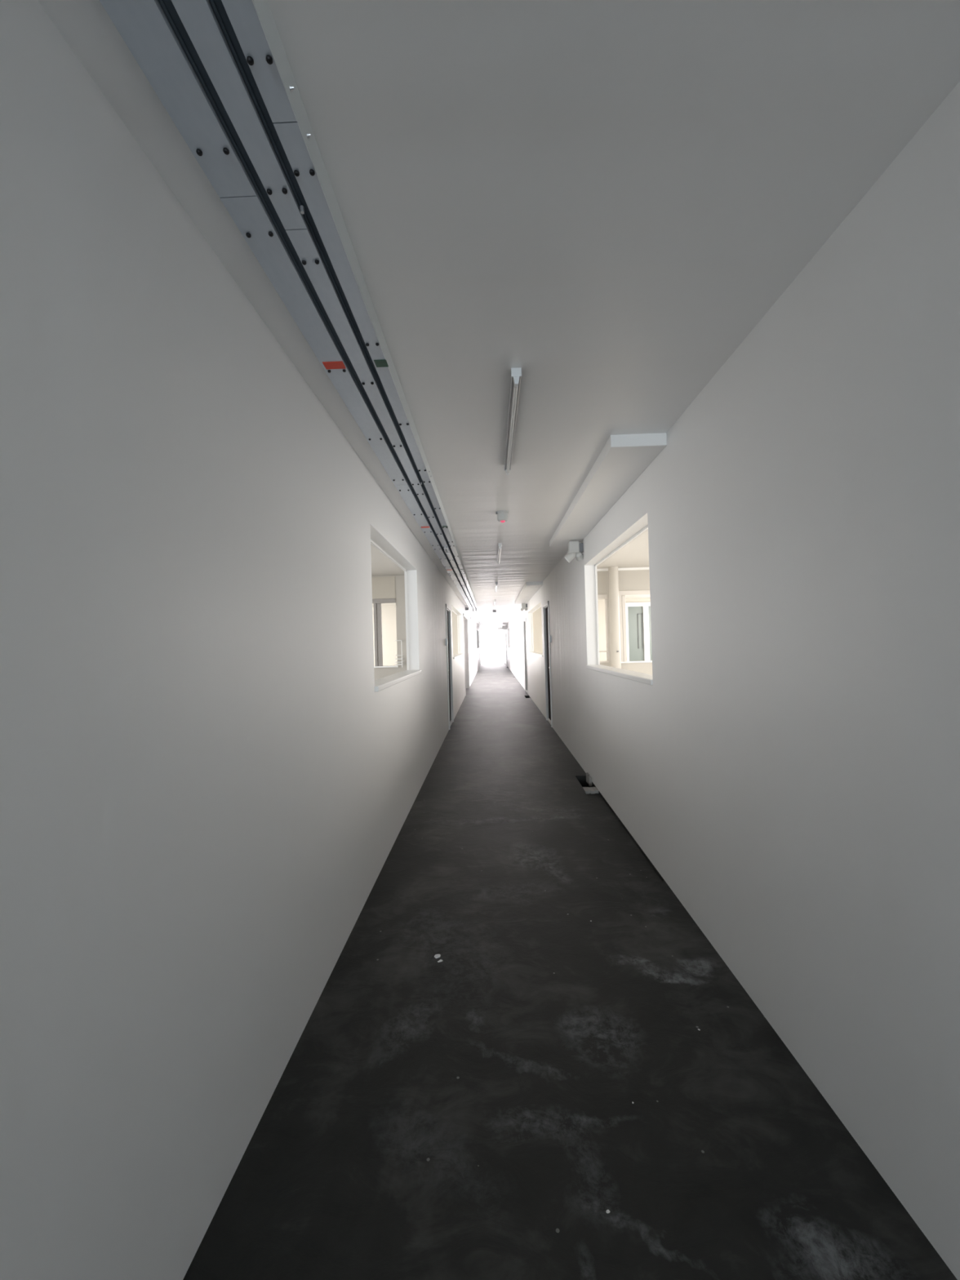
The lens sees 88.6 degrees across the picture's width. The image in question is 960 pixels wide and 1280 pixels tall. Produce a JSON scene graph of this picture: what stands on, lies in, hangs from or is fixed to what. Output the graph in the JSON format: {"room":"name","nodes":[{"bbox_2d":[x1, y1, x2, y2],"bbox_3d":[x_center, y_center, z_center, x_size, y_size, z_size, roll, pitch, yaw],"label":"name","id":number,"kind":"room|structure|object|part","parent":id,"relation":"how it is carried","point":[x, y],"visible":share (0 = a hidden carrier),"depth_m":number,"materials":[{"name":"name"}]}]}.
{"room":"building corridor","nodes":[
{"label":"building corridor","id":0,"kind":"room"},
{"bbox_2d":[0,0,481,1279],"bbox_3d":[-0.500,0.280,14.213,0.130,2.584,46.400,-2,0,1],"label":"wall","id":1,"kind":"structure","parent":0,"point":[207,784],"depth_m":1.09,"materials":[{"name":"white paint"}]},
{"bbox_2d":[370,539,422,692],"bbox_3d":[-0.725,-0.198,4.148,0.166,1.080,1.980,-2,0,1],"label":"window","id":2,"kind":"structure","parent":1,"relation":"in","point":[380,684],"depth_m":4.26,"materials":[{"name":"white paint"}]},
{"bbox_3d":[-0.785,-0.203,4.150,0.018,1.068,1.980,-2,0,1],"label":"frame","id":3,"kind":"part","parent":2,"relation":"part of","materials":[{"name":"white paint"}]},
{"bbox_3d":[-0.711,0.323,4.144,0.166,0.036,1.980,-2,0,1],"label":"sill","id":4,"kind":"part","parent":2,"relation":"part of","materials":[{"name":"white paint"}]},
{"bbox_2d":[445,604,453,729],"bbox_3d":[-0.605,0.461,8.818,0.146,2.145,0.880,-2,0,1],"label":"door","id":5,"kind":"structure","parent":1,"relation":"in","point":[448,622],"depth_m":9.17,"materials":[{"name":"white paint"}]},
{"bbox_2d":[452,610,463,658],"bbox_3d":[-0.564,-0.147,11.486,0.166,1.080,3.460,-2,0,1],"label":"window","id":6,"kind":"structure","parent":1,"relation":"in","point":[455,656],"depth_m":12.51,"materials":[{"name":"white paint"}]},
{"bbox_3d":[-0.624,-0.152,11.488,0.018,1.068,3.460,-2,0,1],"label":"frame","id":7,"kind":"part","parent":6,"relation":"part of","materials":[{"name":"white paint"}]},
{"bbox_3d":[-0.549,0.374,11.482,0.166,0.036,3.460,-2,0,1],"label":"sill","id":8,"kind":"part","parent":6,"relation":"part of","materials":[{"name":"white paint"}]},
{"bbox_2d":[462,613,469,695],"bbox_3d":[-0.406,0.417,14.985,0.016,2.315,2.370,-2,0,1],"label":"trim","id":9,"kind":"structure","parent":1,"relation":"attached to","point":[464,615],"depth_m":13.84,"materials":[{"name":"white paint"}]},
{"bbox_2d":[468,622,473,661],"bbox_3d":[-0.403,0.008,18.664,0.166,1.512,3.100,-2,0,1],"label":"window","id":10,"kind":"structure","parent":1,"relation":"in","point":[470,659],"depth_m":20.19,"materials":[{"name":"white paint"}]},
{"bbox_2d":[470,616,475,622],"bbox_3d":[-0.275,-0.792,18.616,0.205,0.219,0.110,-2,0,1],"label":"emergency light","id":11,"kind":"object","parent":1,"relation":"attached to","point":[472,618],"visible":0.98,"depth_m":18.57,"materials":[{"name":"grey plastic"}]},
{"bbox_2d":[371,574,407,679],"bbox_3d":[-2.563,0.290,7.867,3.717,2.584,0.120,-2,0,1],"label":"wall","id":12,"kind":"structure","parent":0,"point":[379,673],"depth_m":7.78,"materials":[{"name":"paint"}]},
{"bbox_2d":[371,576,395,599],"bbox_3d":[-2.148,-0.808,7.801,1.613,0.345,0.008,-2,0,1],"label":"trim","id":13,"kind":"structure","parent":12,"relation":"attached to","point":[382,587],"depth_m":7.78,"materials":[{"name":"beige paint"}]},
{"bbox_2d":[372,598,398,667],"bbox_3d":[-2.118,-0.091,7.847,1.630,1.090,0.145,-2,0,1],"label":"window","id":14,"kind":"structure","parent":12,"relation":"in","point":[376,603],"depth_m":7.78,"materials":[{"name":"grey"}]},
{"bbox_3d":[-2.103,0.441,7.843,1.630,0.025,0.145,-2,0,1],"label":"sill","id":15,"kind":"part","parent":14,"relation":"part of","materials":[{"name":"white paint"}]},
{"bbox_2d":[394,640,404,667],"bbox_3d":[-1.251,0.213,7.663,0.117,0.420,0.230,-2,0,1],"label":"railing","id":16,"kind":"object","parent":12,"relation":"attached to","point":[402,655],"visible":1,"depth_m":7.55,"materials":[{"name":"white metal"}]},
{"bbox_3d":[-1.200,0.211,7.552,0.010,0.420,0.010,-2,0,1],"label":"post","id":17,"kind":"part","parent":16,"relation":"part of","materials":[{"name":"white metal"}]},
{"bbox_2d":[372,605,457,666],"bbox_3d":[-2.436,0.330,13.665,3.717,2.584,0.120,-2,0,1],"label":"wall","id":18,"kind":"structure","parent":0,"point":[388,612],"depth_m":13.61,"materials":[{"name":"paint"}]},
{"bbox_2d":[480,628,504,653],"bbox_3d":[0.929,0.415,37.462,10.200,2.584,0.150,-2,0,1],"label":"wall","id":19,"kind":"structure","parent":0,"point":[481,628],"depth_m":37.40,"materials":[{"name":"white paint"}]},
{"bbox_2d":[37,0,959,628],"bbox_3d":[0.378,-1.107,14.153,10.200,0.162,46.900,-2,0,1],"label":"ceiling","id":20,"kind":"structure","parent":0,"point":[602,201],"depth_m":1.23,"materials":[{"name":"paint"}]},
{"bbox_2d":[99,0,472,608],"bbox_3d":[-0.537,-1.069,3.195,0.090,0.052,24.150,-2,0,1],"label":"cable tray","id":21,"kind":"object","parent":20,"relation":"attached to","point":[144,26],"visible":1,"depth_m":1.16,"materials":[{"name":"metal"}]},
{"bbox_3d":[-0.561,-1.058,1.896,0.077,0.002,0.046,-2,0,1],"label":"label plate","id":22,"kind":"part","parent":21,"relation":"part of","materials":[{"name":"red plastic"}]},
{"bbox_2d":[158,0,473,611],"bbox_3d":[-0.475,-1.039,3.299,0.026,0.114,24.360,-2,0,1],"label":"pipe","id":23,"kind":"object","parent":20,"relation":"attached to","point":[167,6],"visible":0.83,"depth_m":1.18,"materials":[{"name":"grey"}]},
{"bbox_2d":[171,0,475,608],"bbox_3d":[-0.435,-1.071,3.243,0.057,0.052,24.250,-2,0,1],"label":"cable tray","id":24,"kind":"object","parent":20,"relation":"attached to","point":[199,19],"visible":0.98,"depth_m":1.16,"materials":[{"name":"metal"}]},
{"bbox_2d":[209,0,476,611],"bbox_3d":[-0.392,-1.042,3.297,0.024,0.114,24.360,-2,0,1],"label":"pipe","id":25,"kind":"object","parent":20,"relation":"attached to","point":[218,6],"visible":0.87,"depth_m":1.18,"materials":[{"name":"grey"}]},
{"bbox_2d":[221,0,485,629],"bbox_3d":[-0.112,-1.000,13.963,0.064,0.052,45.700,-2,0,1],"label":"cable tray","id":26,"kind":"object","parent":20,"relation":"attached to","point":[253,24],"visible":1,"depth_m":1.17,"materials":[{"name":"metal"}]},
{"bbox_3d":[-0.380,-1.063,1.892,0.046,0.002,0.046,-2,0,1],"label":"label plate","id":27,"kind":"part","parent":26,"relation":"part of","materials":[{"name":"green plastic"}]},
{"bbox_2d":[497,542,502,564],"bbox_3d":[0.241,-1.062,6.134,0.043,0.066,1.112,-2,0,1],"label":"light","id":28,"kind":"object","parent":20,"relation":"attached to","point":[500,544],"visible":1,"depth_m":5.91,"materials":[{"name":"white plastic"}]},
{"bbox_2d":[495,510,508,522],"bbox_3d":[0.193,-1.061,4.254,0.110,0.094,0.104,-2,0,1],"label":"smoke detector","id":29,"kind":"object","parent":20,"relation":"attached to","point":[502,515],"visible":1,"depth_m":4.22,"materials":[{"name":"grey plastic"}]},
{"bbox_2d":[503,367,521,475],"bbox_3d":[0.163,-1.087,2.585,0.043,0.066,1.112,-2,0,1],"label":"light","id":30,"kind":"object","parent":20,"relation":"attached to","point":[516,373],"visible":1,"depth_m":2.35,"materials":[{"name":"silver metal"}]},
{"bbox_2d":[513,624,519,654],"bbox_3d":[2.617,0.319,30.948,1.600,2.584,12.200,-2,0,1],"label":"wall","id":31,"kind":"structure","parent":0,"point":[513,624],"depth_m":24.87,"materials":[{"name":"paint"}]},
{"bbox_2d":[182,662,957,1279],"bbox_3d":[0.461,1.721,14.332,10.200,0.350,47.300,-2,0,1],"label":"floor","id":32,"kind":"structure","parent":0,"point":[470,1114],"depth_m":1.58,"materials":[{"name":"concrete"}]},
{"bbox_2d":[434,954,440,958],"bbox_3d":[-0.197,1.469,2.286,0.033,0.010,0.022,-1,0,-24],"label":"crumb","id":33,"kind":"object","parent":32,"relation":"on","point":[436,956],"visible":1,"depth_m":2.28,"materials":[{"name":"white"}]},
{"bbox_2d":[532,597,650,661],"bbox_3d":[3.268,0.169,13.540,3.668,2.584,0.120,-2,0,1],"label":"wall","id":34,"kind":"structure","parent":0,"point":[537,620],"depth_m":13.48,"materials":[{"name":"paint"}]},
{"bbox_2d":[625,602,652,661],"bbox_3d":[4.412,0.203,13.455,0.980,2.450,0.100,-2,0,1],"label":"door","id":35,"kind":"structure","parent":34,"relation":"in","point":[638,627],"depth_m":13.46,"materials":[{"name":"white paint"}]},
{"bbox_3d":[4.273,0.232,13.465,0.420,2.300,0.015,-2,0,1],"label":"glass panel","id":36,"kind":"part","parent":35,"relation":"part of","materials":[{"name":"grey"}]},
{"bbox_3d":[4.743,0.218,13.455,0.240,2.300,0.015,-2,0,1],"label":"glass panel","id":37,"kind":"part","parent":35,"relation":"part of","materials":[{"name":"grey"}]},
{"bbox_2d":[596,569,652,675],"bbox_3d":[3.140,0.128,7.742,3.668,2.584,0.120,-2,0,1],"label":"wall","id":38,"kind":"structure","parent":0,"point":[632,580],"depth_m":7.71,"materials":[{"name":"paint"}]},
{"bbox_2d":[597,594,608,662],"bbox_3d":[1.912,-0.178,7.729,0.175,1.065,0.065,-2,0,1],"label":"window","id":39,"kind":"structure","parent":38,"relation":"in","point":[599,596],"depth_m":7.70,"materials":[{"name":"grey"}]},
{"bbox_2d":[596,567,648,571],"bbox_3d":[2.404,-1.113,7.699,2.268,0.037,0.015,-2,0,1],"label":"trim","id":40,"kind":"structure","parent":38,"relation":"attached to","point":[628,568],"depth_m":7.69,"materials":[{"name":"white paint"}]},
{"bbox_2d":[618,590,652,662],"bbox_3d":[2.807,-0.221,7.739,1.315,1.130,0.145,-2,0,1],"label":"window","id":41,"kind":"structure","parent":38,"relation":"in","point":[622,594],"depth_m":7.70,"materials":[{"name":"grey"}]},
{"bbox_3d":[2.822,0.334,7.735,1.315,0.020,0.145,-2,0,1],"label":"sill","id":42,"kind":"part","parent":41,"relation":"part of","materials":[{"name":"white paint"}]},
{"bbox_2d":[503,81,959,1279],"bbox_3d":[1.383,0.226,14.172,0.130,2.584,46.400,-2,0,1],"label":"wall","id":43,"kind":"structure","parent":0,"point":[788,766],"depth_m":1.47,"materials":[{"name":"white paint"}]},
{"bbox_2d":[506,635,507,666],"bbox_3d":[1.761,0.566,31.416,0.146,2.145,1.010,-2,0,1],"label":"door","id":44,"kind":"structure","parent":43,"relation":"in","point":[506,635],"depth_m":31.85,"materials":[{"name":"white paint"}]},
{"bbox_2d":[506,610,518,618],"bbox_3d":[1.244,-0.988,19.435,0.308,0.070,3.900,-2,0,1],"label":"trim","id":45,"kind":"structure","parent":43,"relation":"attached to","point":[512,613],"depth_m":18.36,"materials":[{"name":"white paint"}]},
{"bbox_2d":[515,620,519,659],"bbox_3d":[1.474,-0.044,18.773,0.152,1.512,2.400,-2,0,1],"label":"window","id":46,"kind":"structure","parent":43,"relation":"in","point":[517,620],"depth_m":19.95,"materials":[{"name":"white paint"}]},
{"bbox_3d":[1.527,-0.051,18.772,0.018,1.500,2.400,-2,0,1],"label":"frame","id":47,"kind":"part","parent":46,"relation":"part of","materials":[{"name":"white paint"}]},
{"bbox_2d":[520,603,527,611],"bbox_3d":[1.169,-0.875,13.134,0.205,0.219,0.110,-2,0,1],"label":"emergency light","id":48,"kind":"object","parent":43,"relation":"attached to","point":[524,606],"visible":0.98,"depth_m":13.09,"materials":[{"name":"grey plastic"}]},
{"bbox_2d":[523,617,528,693],"bbox_3d":[1.382,0.446,14.205,0.146,2.145,0.880,-2,0,1],"label":"door","id":49,"kind":"structure","parent":43,"relation":"in","point":[524,619],"depth_m":14.57,"materials":[{"name":"white paint"}]},
{"bbox_2d":[515,581,542,604],"bbox_3d":[1.066,-1.044,11.372,0.308,0.070,4.330,-2,0,1],"label":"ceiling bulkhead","id":50,"kind":"structure","parent":43,"relation":"attached to","point":[529,589],"depth_m":10.32,"materials":[{"name":"white paint"}]},
{"bbox_2d":[528,605,542,657],"bbox_3d":[1.308,-0.201,11.321,0.152,1.080,3.510,-2,0,1],"label":"window","id":51,"kind":"structure","parent":43,"relation":"in","point":[531,652],"depth_m":11.98,"materials":[{"name":"white paint"}]},
{"bbox_3d":[1.322,0.321,11.317,0.152,0.036,3.510,-2,0,1],"label":"sill","id":52,"kind":"part","parent":51,"relation":"part of","materials":[{"name":"white paint"}]},
{"bbox_3d":[1.360,-0.209,11.319,0.018,1.068,3.510,-2,0,1],"label":"frame","id":53,"kind":"part","parent":51,"relation":"part of","materials":[{"name":"white paint"}]},
{"bbox_2d":[542,600,552,727],"bbox_3d":[1.261,0.408,8.737,0.146,2.145,0.820,-2,0,1],"label":"door","id":54,"kind":"structure","parent":43,"relation":"in","point":[546,613],"depth_m":9.00,"materials":[{"name":"white paint"}]},
{"bbox_2d":[548,635,551,642],"bbox_3d":[1.159,-0.014,8.137,0.040,0.112,0.072,-2,0,1],"label":"light switch","id":55,"kind":"object","parent":43,"relation":"attached to","point":[549,637],"visible":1,"depth_m":8.10,"materials":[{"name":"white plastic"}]},
{"bbox_2d":[542,551,568,581],"bbox_3d":[1.129,-1.107,7.365,0.006,0.008,3.640,-2,0,1],"label":"trim","id":56,"kind":"structure","parent":43,"relation":"attached to","point":[567,551],"depth_m":7.24,"materials":[{"name":"white paint"}]},
{"bbox_2d":[564,541,583,562],"bbox_3d":[0.995,-0.929,5.206,0.205,0.219,0.110,-2,0,1],"label":"emergency light","id":57,"kind":"object","parent":43,"relation":"attached to","point":[575,548],"visible":1,"depth_m":5.16,"materials":[{"name":"grey plastic"}]},
{"bbox_2d":[582,772,598,794],"bbox_3d":[1.087,1.462,5.007,0.135,0.091,0.524,-2,0,1],"label":"box","id":58,"kind":"object","parent":43,"relation":"attached to","point":[588,790],"depth_m":4.84,"materials":[{"name":"grey paint"}]},
{"bbox_2d":[549,432,666,546],"bbox_3d":[0.907,-1.094,4.131,0.308,0.070,2.835,-2,0,1],"label":"ceiling bulkhead","id":59,"kind":"object","parent":43,"relation":"attached to","point":[623,458],"depth_m":3.29,"materials":[{"name":"white paint"}]},
{"bbox_2d":[586,524,653,685],"bbox_3d":[1.149,-0.251,4.105,0.152,1.080,2.075,-2,0,1],"label":"window","id":60,"kind":"structure","parent":43,"relation":"in","point":[646,678],"depth_m":4.11,"materials":[{"name":"white paint"}]},
{"bbox_3d":[1.163,0.270,4.101,0.152,0.036,2.075,-2,0,1],"label":"sill","id":61,"kind":"part","parent":60,"relation":"part of","materials":[{"name":"white paint"}]},
{"bbox_3d":[1.201,-0.259,4.104,0.018,1.068,2.075,-2,0,1],"label":"frame","id":62,"kind":"part","parent":60,"relation":"part of","materials":[{"name":"white paint"}]},
{"bbox_3d":[2.385,1.405,3.574,2.268,0.012,8.230,-2,0,1],"label":"floor","id":63,"kind":"structure","parent":0,"visible":0},
{"bbox_2d":[608,566,621,668],"bbox_3d":[2.082,0.157,7.553,0.149,2.584,0.151,-2,-1,36],"label":"column","id":64,"kind":"structure","parent":63,"relation":"on","point":[613,578],"depth_m":7.50,"materials":[{"name":"paint"}]},
{"label":"outside","id":65,"kind":"structure","parent":0,"visible":0},
{"bbox_2d":[481,653,504,662],"bbox_3d":[1.236,2.074,53.973,60.000,0.300,32.000,-2,0,1],"label":"ground","id":66,"kind":"structure","parent":65,"point":[494,657],"depth_m":51.40,"materials":[{"name":"grey"}]}
]}

